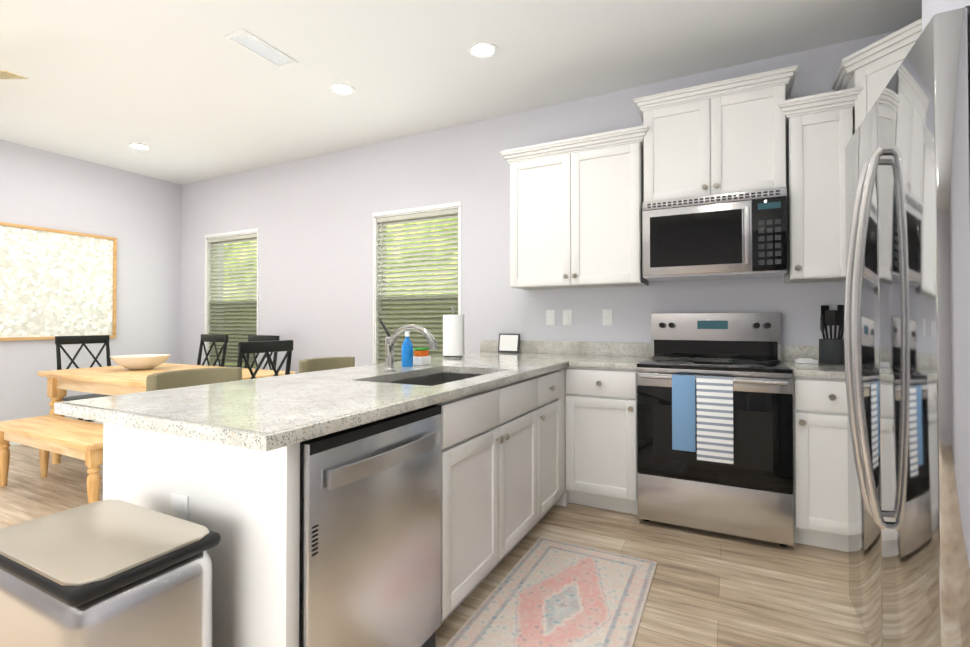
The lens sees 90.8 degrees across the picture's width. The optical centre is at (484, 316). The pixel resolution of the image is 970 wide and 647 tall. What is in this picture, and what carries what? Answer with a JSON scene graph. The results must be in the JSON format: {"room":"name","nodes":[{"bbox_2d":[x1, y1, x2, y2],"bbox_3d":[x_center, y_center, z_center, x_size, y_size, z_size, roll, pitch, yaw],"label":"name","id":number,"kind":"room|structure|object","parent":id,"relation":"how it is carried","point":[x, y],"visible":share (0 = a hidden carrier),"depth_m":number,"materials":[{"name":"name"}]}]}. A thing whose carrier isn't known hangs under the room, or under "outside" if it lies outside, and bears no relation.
{"room":"kitchen","nodes":[
{"label":"kitchen","id":0,"kind":"room"},
{"bbox_2d":[0,139,181,421],"bbox_3d":[-5.226,-0.227,3.098,0.100,2.860,6.320,0,-1,27],"label":"wall","id":1,"kind":"structure","parent":0,"point":[137,216],"depth_m":5.16,"materials":[{"name":"white paint"}]},
{"bbox_2d":[9,422,102,445],"bbox_3d":[-5.153,1.153,3.100,0.014,0.100,6.220,0,-1,27],"label":"baseboard","id":2,"kind":"structure","parent":1,"relation":"attached to","point":[12,443],"depth_m":4.50,"materials":[{"name":"white"}]},
{"bbox_2d":[0,222,116,340],"bbox_3d":[-4.429,-0.321,4.511,0.039,1.096,1.656,0,-1,27],"label":"art panel","id":3,"kind":"object","parent":1,"relation":"attached to","point":[54,283],"visible":0.98,"depth_m":4.77,"materials":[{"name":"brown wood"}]},
{"bbox_2d":[171,492,188,520],"bbox_3d":[-0.829,0.539,1.296,0.075,0.115,0.007,0,-1,27],"label":"outlet","id":4,"kind":"object","parent":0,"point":[180,506],"visible":0.56,"depth_m":1.29,"materials":[{"name":"white plastic"}]},
{"bbox_2d":[0,444,870,646],"bbox_3d":[-1.928,1.214,1.470,7.440,0.060,6.440,0,-1,27],"label":"floor","id":5,"kind":"structure","parent":0,"point":[711,589],"depth_m":2.22,"materials":[{"name":"brown wood"}]},
{"bbox_2d":[0,415,102,503],"bbox_3d":[-2.826,0.978,3.226,1.350,0.452,0.350,0,-1,27],"label":"bench","id":6,"kind":"object","parent":5,"relation":"on","point":[46,435],"visible":0.69,"depth_m":3.15,"materials":[{"name":"brown wood"}]},
{"bbox_2d":[55,335,110,421],"bbox_3d":[-3.667,0.701,4.492,0.474,1.035,0.440,0,-1,27],"label":"chair","id":7,"kind":"object","parent":5,"relation":"on","point":[60,341],"visible":0.29,"depth_m":4.52,"materials":[{"name":"black wood"}]},
{"bbox_2d":[0,499,220,646],"bbox_3d":[-0.879,0.835,1.079,0.474,0.689,0.289,0,-1,27],"label":"trash can","id":8,"kind":"object","parent":5,"relation":"on","point":[111,573],"visible":1,"depth_m":0.98,"materials":[{"name":"silver metal"}]},
{"bbox_2d":[37,363,295,463],"bbox_3d":[-2.602,0.831,3.899,1.900,0.762,0.950,0,-1,27],"label":"dining table","id":9,"kind":"object","parent":5,"relation":"on","point":[113,380],"visible":0.19,"depth_m":3.78,"materials":[{"name":"brown wood"}]},
{"bbox_2d":[110,354,170,369],"bbox_3d":[-2.930,0.394,4.076,0.430,0.115,0.430,0,-1,27],"label":"decorative bowl","id":10,"kind":"object","parent":9,"relation":"on","point":[141,362],"visible":1,"depth_m":3.97,"materials":[{"name":"beige ceramic"}]},
{"bbox_2d":[146,367,241,391],"bbox_3d":[-1.283,0.726,2.214,0.430,0.936,0.450,0,-1,27],"label":"bar stool","id":11,"kind":"object","parent":5,"relation":"on","point":[176,379],"visible":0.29,"depth_m":2.32,"materials":[{"name":"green fabric"}]},
{"bbox_2d":[197,334,227,366],"bbox_3d":[-2.948,0.705,4.831,0.440,1.035,0.474,0,-1,27],"label":"chair","id":12,"kind":"object","parent":5,"relation":"on","point":[213,338],"visible":0.35,"depth_m":5.01,"materials":[{"name":"black wood"}]},
{"bbox_2d":[244,335,279,369],"bbox_3d":[-2.271,0.701,4.486,0.440,1.035,0.474,0,-1,27],"label":"chair","id":13,"kind":"object","parent":5,"relation":"on","point":[262,338],"visible":0.19,"depth_m":4.66,"materials":[{"name":"black wood"}]},
{"bbox_2d":[237,340,292,378],"bbox_3d":[-1.703,0.689,3.404,0.474,1.035,0.440,0,-1,27],"label":"chair","id":14,"kind":"object","parent":5,"relation":"on","point":[265,347],"visible":0.33,"depth_m":3.29,"materials":[{"name":"black wood"}]},
{"bbox_2d":[299,357,354,372],"bbox_3d":[-0.906,0.734,2.954,0.430,0.936,0.450,0,-1,27],"label":"bar stool","id":15,"kind":"object","parent":5,"relation":"on","point":[316,364],"visible":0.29,"depth_m":3.09,"materials":[{"name":"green fabric"}]},
{"bbox_2d":[299,405,440,646],"bbox_3d":[-0.550,0.748,1.544,0.674,0.873,0.600,0,-1,27],"label":"dishwasher","id":16,"kind":"object","parent":5,"relation":"on","point":[370,541],"visible":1,"depth_m":1.35,"materials":[{"name":"grey metal"}]},
{"bbox_2d":[424,368,562,512],"bbox_3d":[0.062,0.757,2.830,0.660,0.884,0.461,0,-1,27],"label":"base cabinet","id":17,"kind":"object","parent":5,"relation":"on","point":[532,398],"depth_m":2.53,"materials":[{"name":"white wood"}]},
{"bbox_2d":[54,339,581,451],"bbox_3d":[-0.248,0.243,2.512,0.960,0.135,2.839,0,-1,27],"label":"countertop","id":18,"kind":"structure","parent":17,"relation":"on","point":[265,414],"depth_m":1.58,"materials":[{"name":"stone"}]},
{"bbox_2d":[401,331,412,366],"bbox_3d":[-0.426,0.179,2.626,0.064,0.195,0.064,0,-1,27],"label":"soap bottle","id":19,"kind":"object","parent":18,"relation":"on","point":[407,354],"visible":1,"depth_m":2.60,"materials":[{"name":"blue plastic"}]},
{"bbox_2d":[379,319,436,371],"bbox_3d":[-0.372,0.144,2.328,0.311,0.258,0.086,0,-1,27],"label":"faucet","id":20,"kind":"object","parent":18,"relation":"on","point":[390,341],"visible":1,"depth_m":2.37,"materials":[{"name":"silver metal"}]},
{"bbox_2d":[413,348,430,365],"bbox_3d":[-0.363,0.230,2.739,0.070,0.096,0.100,0,-1,27],"label":"sponge caddy","id":21,"kind":"object","parent":18,"relation":"on","point":[421,356],"visible":0.88,"depth_m":2.70,"materials":[{"name":"white plastic"}]},
{"bbox_2d":[386,372,482,385],"bbox_3d":[-0.219,0.401,2.260,0.406,0.184,0.736,0,-1,27],"label":"sink basin","id":22,"kind":"object","parent":18,"relation":"in","point":[436,379],"visible":0.04,"depth_m":2.58,"materials":[{"name":"silver metal"}]},
{"bbox_2d":[442,307,463,357],"bbox_3d":[-0.215,0.108,3.316,0.163,0.352,0.150,0,-1,27],"label":"paper towel holder","id":23,"kind":"object","parent":18,"relation":"on","point":[453,335],"visible":1,"depth_m":3.26,"materials":[{"name":"white paper"}]},
{"bbox_2d":[498,333,519,352],"bbox_3d":[0.191,0.213,3.818,0.180,0.150,0.041,0,-1,27],"label":"picture frame","id":24,"kind":"object","parent":18,"relation":"on","point":[509,343],"visible":0.96,"depth_m":3.81,"materials":[{"name":"grey"}]},
{"bbox_2d":[441,411,546,624],"bbox_3d":[-0.216,0.873,2.282,0.660,0.640,1.010,0,-1,27],"label":"base cabinet","id":25,"kind":"object","parent":5,"relation":"on","point":[520,459],"depth_m":1.99,"materials":[{"name":"white wood"}]},
{"bbox_2d":[444,537,656,646],"bbox_3d":[0.316,1.186,1.956,0.600,0.006,1.100,0,-1,27],"label":"rug","id":26,"kind":"object","parent":5,"relation":"on","point":[546,592],"visible":1,"depth_m":1.98,"materials":[{"name":"fabric"}]},
{"bbox_2d":[563,367,637,514],"bbox_3d":[0.841,0.761,3.192,0.440,0.884,0.629,0,-1,27],"label":"base cabinet","id":27,"kind":"object","parent":5,"relation":"on","point":[600,404],"depth_m":2.92,"materials":[{"name":"white wood"}]},
{"bbox_2d":[570,341,650,369],"bbox_3d":[0.856,0.251,3.179,0.403,0.135,0.649,0,-1,27],"label":"countertop","id":28,"kind":"structure","parent":27,"relation":"on","point":[587,354],"depth_m":3.41,"materials":[{"name":"stone"}]},
{"bbox_2d":[637,312,793,546],"bbox_3d":[1.354,0.587,2.857,0.764,1.225,0.726,0,-1,27],"label":"range","id":29,"kind":"object","parent":5,"relation":"on","point":[748,493],"visible":0.98,"depth_m":2.63,"materials":[{"name":"grey metal"}]},
{"bbox_2d":[672,374,733,463],"bbox_3d":[1.162,0.543,2.560,0.297,0.446,0.034,0,-1,27],"label":"towels","id":30,"kind":"object","parent":29,"relation":"hanging from","point":[714,394],"visible":0.98,"depth_m":2.54,"materials":[{"name":"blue fabric"}]},
{"bbox_2d":[792,377,848,551],"bbox_3d":[1.875,0.755,2.666,0.320,0.884,0.629,0,-1,27],"label":"base cabinet","id":31,"kind":"object","parent":5,"relation":"on","point":[820,431],"depth_m":2.42,"materials":[{"name":"white wood"}]},
{"bbox_2d":[781,345,844,378],"bbox_3d":[1.857,0.245,2.675,0.293,0.135,0.639,0,-1,27],"label":"countertop","id":32,"kind":"structure","parent":31,"relation":"on","point":[789,353],"depth_m":2.70,"materials":[{"name":"stone"}]},
{"bbox_2d":[794,358,817,363],"bbox_3d":[1.920,0.265,2.859,0.110,0.027,0.075,0,-1,27],"label":"soap dish","id":33,"kind":"object","parent":32,"relation":"on","point":[807,360],"visible":1,"depth_m":2.83,"materials":[{"name":"white ceramic"}]},
{"bbox_2d":[819,305,844,364],"bbox_3d":[2.034,0.106,2.800,0.132,0.344,0.132,0,-1,27],"label":"knife block","id":34,"kind":"object","parent":32,"relation":"on","point":[831,351],"visible":0.96,"depth_m":2.76,"materials":[{"name":"black plastic"}]},
{"bbox_2d":[844,5,969,646],"bbox_3d":[1.515,0.249,1.290,0.868,1.865,0.910,0,-1,27],"label":"refrigerator","id":35,"kind":"object","parent":5,"relation":"on","point":[907,292],"visible":1,"depth_m":1.19,"materials":[{"name":"grey metal"}]},
{"bbox_2d":[0,0,921,184],"bbox_3d":[-1.928,-1.716,1.504,7.440,0.080,6.440,0,-1,27],"label":"ceiling","id":36,"kind":"structure","parent":0,"point":[186,91],"depth_m":3.11,"materials":[{"name":"white paint"}]},
{"bbox_2d":[0,70,27,78],"bbox_3d":[-3.332,-1.428,2.598,1.201,0.470,1.087,0,-1,27],"label":"ceiling fan","id":37,"kind":"object","parent":36,"relation":"hanging from","point":[5,74],"visible":1,"depth_m":2.71,"materials":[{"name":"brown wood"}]},
{"bbox_2d":[128,143,151,149],"bbox_3d":[-3.329,-1.637,4.617,0.184,0.007,0.184,0,-1,27],"label":"recessed light","id":38,"kind":"object","parent":36,"relation":"in","point":[139,146],"visible":1,"depth_m":4.61,"materials":[{"name":"white"}]},
{"bbox_2d":[224,29,297,68],"bbox_3d":[-1.381,-1.653,2.976,0.170,0.011,0.400,0,-1,27],"label":"ceiling vent","id":39,"kind":"object","parent":36,"relation":"in","point":[255,45],"visible":1,"depth_m":2.96,"materials":[{"name":"white"}]},
{"bbox_2d":[329,82,354,94],"bbox_3d":[-1.038,-1.650,3.474,0.184,0.007,0.184,0,-1,27],"label":"recessed light","id":40,"kind":"object","parent":36,"relation":"in","point":[342,88],"visible":1,"depth_m":3.46,"materials":[{"name":"white"}]},
{"bbox_2d":[468,41,497,57],"bbox_3d":[-0.013,-1.655,2.975,0.184,0.007,0.184,0,-1,27],"label":"recessed light","id":41,"kind":"object","parent":36,"relation":"in","point":[482,49],"visible":1,"depth_m":2.97,"materials":[{"name":"white"}]},
{"bbox_2d":[180,31,895,373],"bbox_3d":[-0.495,-0.213,4.304,7.440,2.860,0.120,0,-1,27],"label":"wall","id":42,"kind":"structure","parent":0,"point":[311,218],"depth_m":4.17,"materials":[{"name":"white paint"}]},
{"bbox_2d":[204,228,258,368],"bbox_3d":[-2.884,-0.162,5.496,0.940,1.605,0.140,0,-1,27],"label":"window","id":43,"kind":"structure","parent":42,"relation":"in","point":[207,277],"depth_m":5.66,"materials":[{"name":"white plastic"}]},
{"bbox_2d":[208,233,256,367],"bbox_3d":[-2.888,-0.170,5.489,0.868,1.492,0.062,0,-1,27],"label":"window blind","id":44,"kind":"object","parent":43,"relation":"attached to","point":[235,330],"visible":0.71,"depth_m":5.49,"materials":[{"name":"white plastic"}]},
{"bbox_2d":[373,202,460,363],"bbox_3d":[-0.611,-0.175,4.340,0.960,1.605,0.140,0,-1,27],"label":"window","id":45,"kind":"structure","parent":42,"relation":"in","point":[376,246],"depth_m":4.50,"materials":[{"name":"white plastic"}]},
{"bbox_2d":[377,208,457,363],"bbox_3d":[-0.615,-0.183,4.333,0.888,1.492,0.062,0,-1,27],"label":"window blind","id":46,"kind":"object","parent":45,"relation":"attached to","point":[436,309],"visible":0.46,"depth_m":4.33,"materials":[{"name":"white plastic"}]},
{"bbox_2d":[546,310,554,324],"bbox_3d":[0.510,0.010,3.718,0.072,0.120,0.007,0,-1,27],"label":"outlet","id":47,"kind":"object","parent":42,"relation":"attached to","point":[550,317],"visible":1,"depth_m":3.72,"materials":[{"name":"white plastic"}]},
{"bbox_2d":[563,310,571,324],"bbox_3d":[0.629,0.009,3.655,0.072,0.120,0.012,0,-1,27],"label":"outlet","id":48,"kind":"object","parent":42,"relation":"attached to","point":[567,317],"visible":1,"depth_m":3.65,"materials":[{"name":"white plastic"}]},
{"bbox_2d":[505,134,647,289],"bbox_3d":[0.669,-0.686,3.452,0.923,0.945,0.349,0,-1,27],"label":"upper cabinet","id":49,"kind":"object","parent":42,"relation":"attached to","point":[576,211],"depth_m":3.28,"materials":[{"name":"white wood"}]},
{"bbox_2d":[603,309,612,324],"bbox_3d":[0.902,0.007,3.519,0.072,0.120,0.007,0,-1,27],"label":"outlet","id":50,"kind":"object","parent":42,"relation":"attached to","point":[607,316],"visible":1,"depth_m":3.52,"materials":[{"name":"white plastic"}]},
{"bbox_2d":[641,74,788,205],"bbox_3d":[1.448,-1.041,3.060,0.784,0.635,0.349,0,-1,27],"label":"upper cabinet","id":51,"kind":"object","parent":42,"relation":"attached to","point":[726,139],"depth_m":2.89,"materials":[{"name":"white wood"}]},
{"bbox_2d":[642,187,787,281],"bbox_3d":[1.425,-0.481,3.009,0.774,0.475,0.448,0,-1,27],"label":"over-the-range microwave","id":52,"kind":"object","parent":51,"relation":"attached to","point":[735,235],"visible":1,"depth_m":2.83,"materials":[{"name":"silver metal"}]},
{"bbox_2d":[784,98,845,282],"bbox_3d":[1.943,-0.689,2.805,0.294,0.955,0.349,0,-1,27],"label":"upper cabinet","id":53,"kind":"object","parent":42,"relation":"attached to","point":[812,192],"depth_m":2.67,"materials":[{"name":"white wood"}]},
{"bbox_2d":[825,22,921,277],"bbox_3d":[2.261,-0.790,2.496,0.678,1.150,0.613,0,-1,27],"label":"upper cabinet","id":54,"kind":"object","parent":42,"relation":"attached to","point":[861,77],"depth_m":2.57,"materials":[{"name":"white wood"}]},
{"bbox_2d":[922,0,969,31],"bbox_3d":[1.924,-0.244,1.682,0.550,2.860,0.100,0,-1,27],"label":"wall","id":55,"kind":"structure","parent":0,"point":[930,8],"depth_m":1.77,"materials":[{"name":"white paint"}]},
{"label":"outside","id":56,"kind":"structure","parent":0,"visible":0},
{"bbox_2d":[223,218,457,365],"bbox_3d":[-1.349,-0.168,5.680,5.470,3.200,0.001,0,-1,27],"label":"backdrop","id":57,"kind":"structure","parent":56,"point":[386,267],"depth_m":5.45,"materials":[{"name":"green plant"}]}
]}

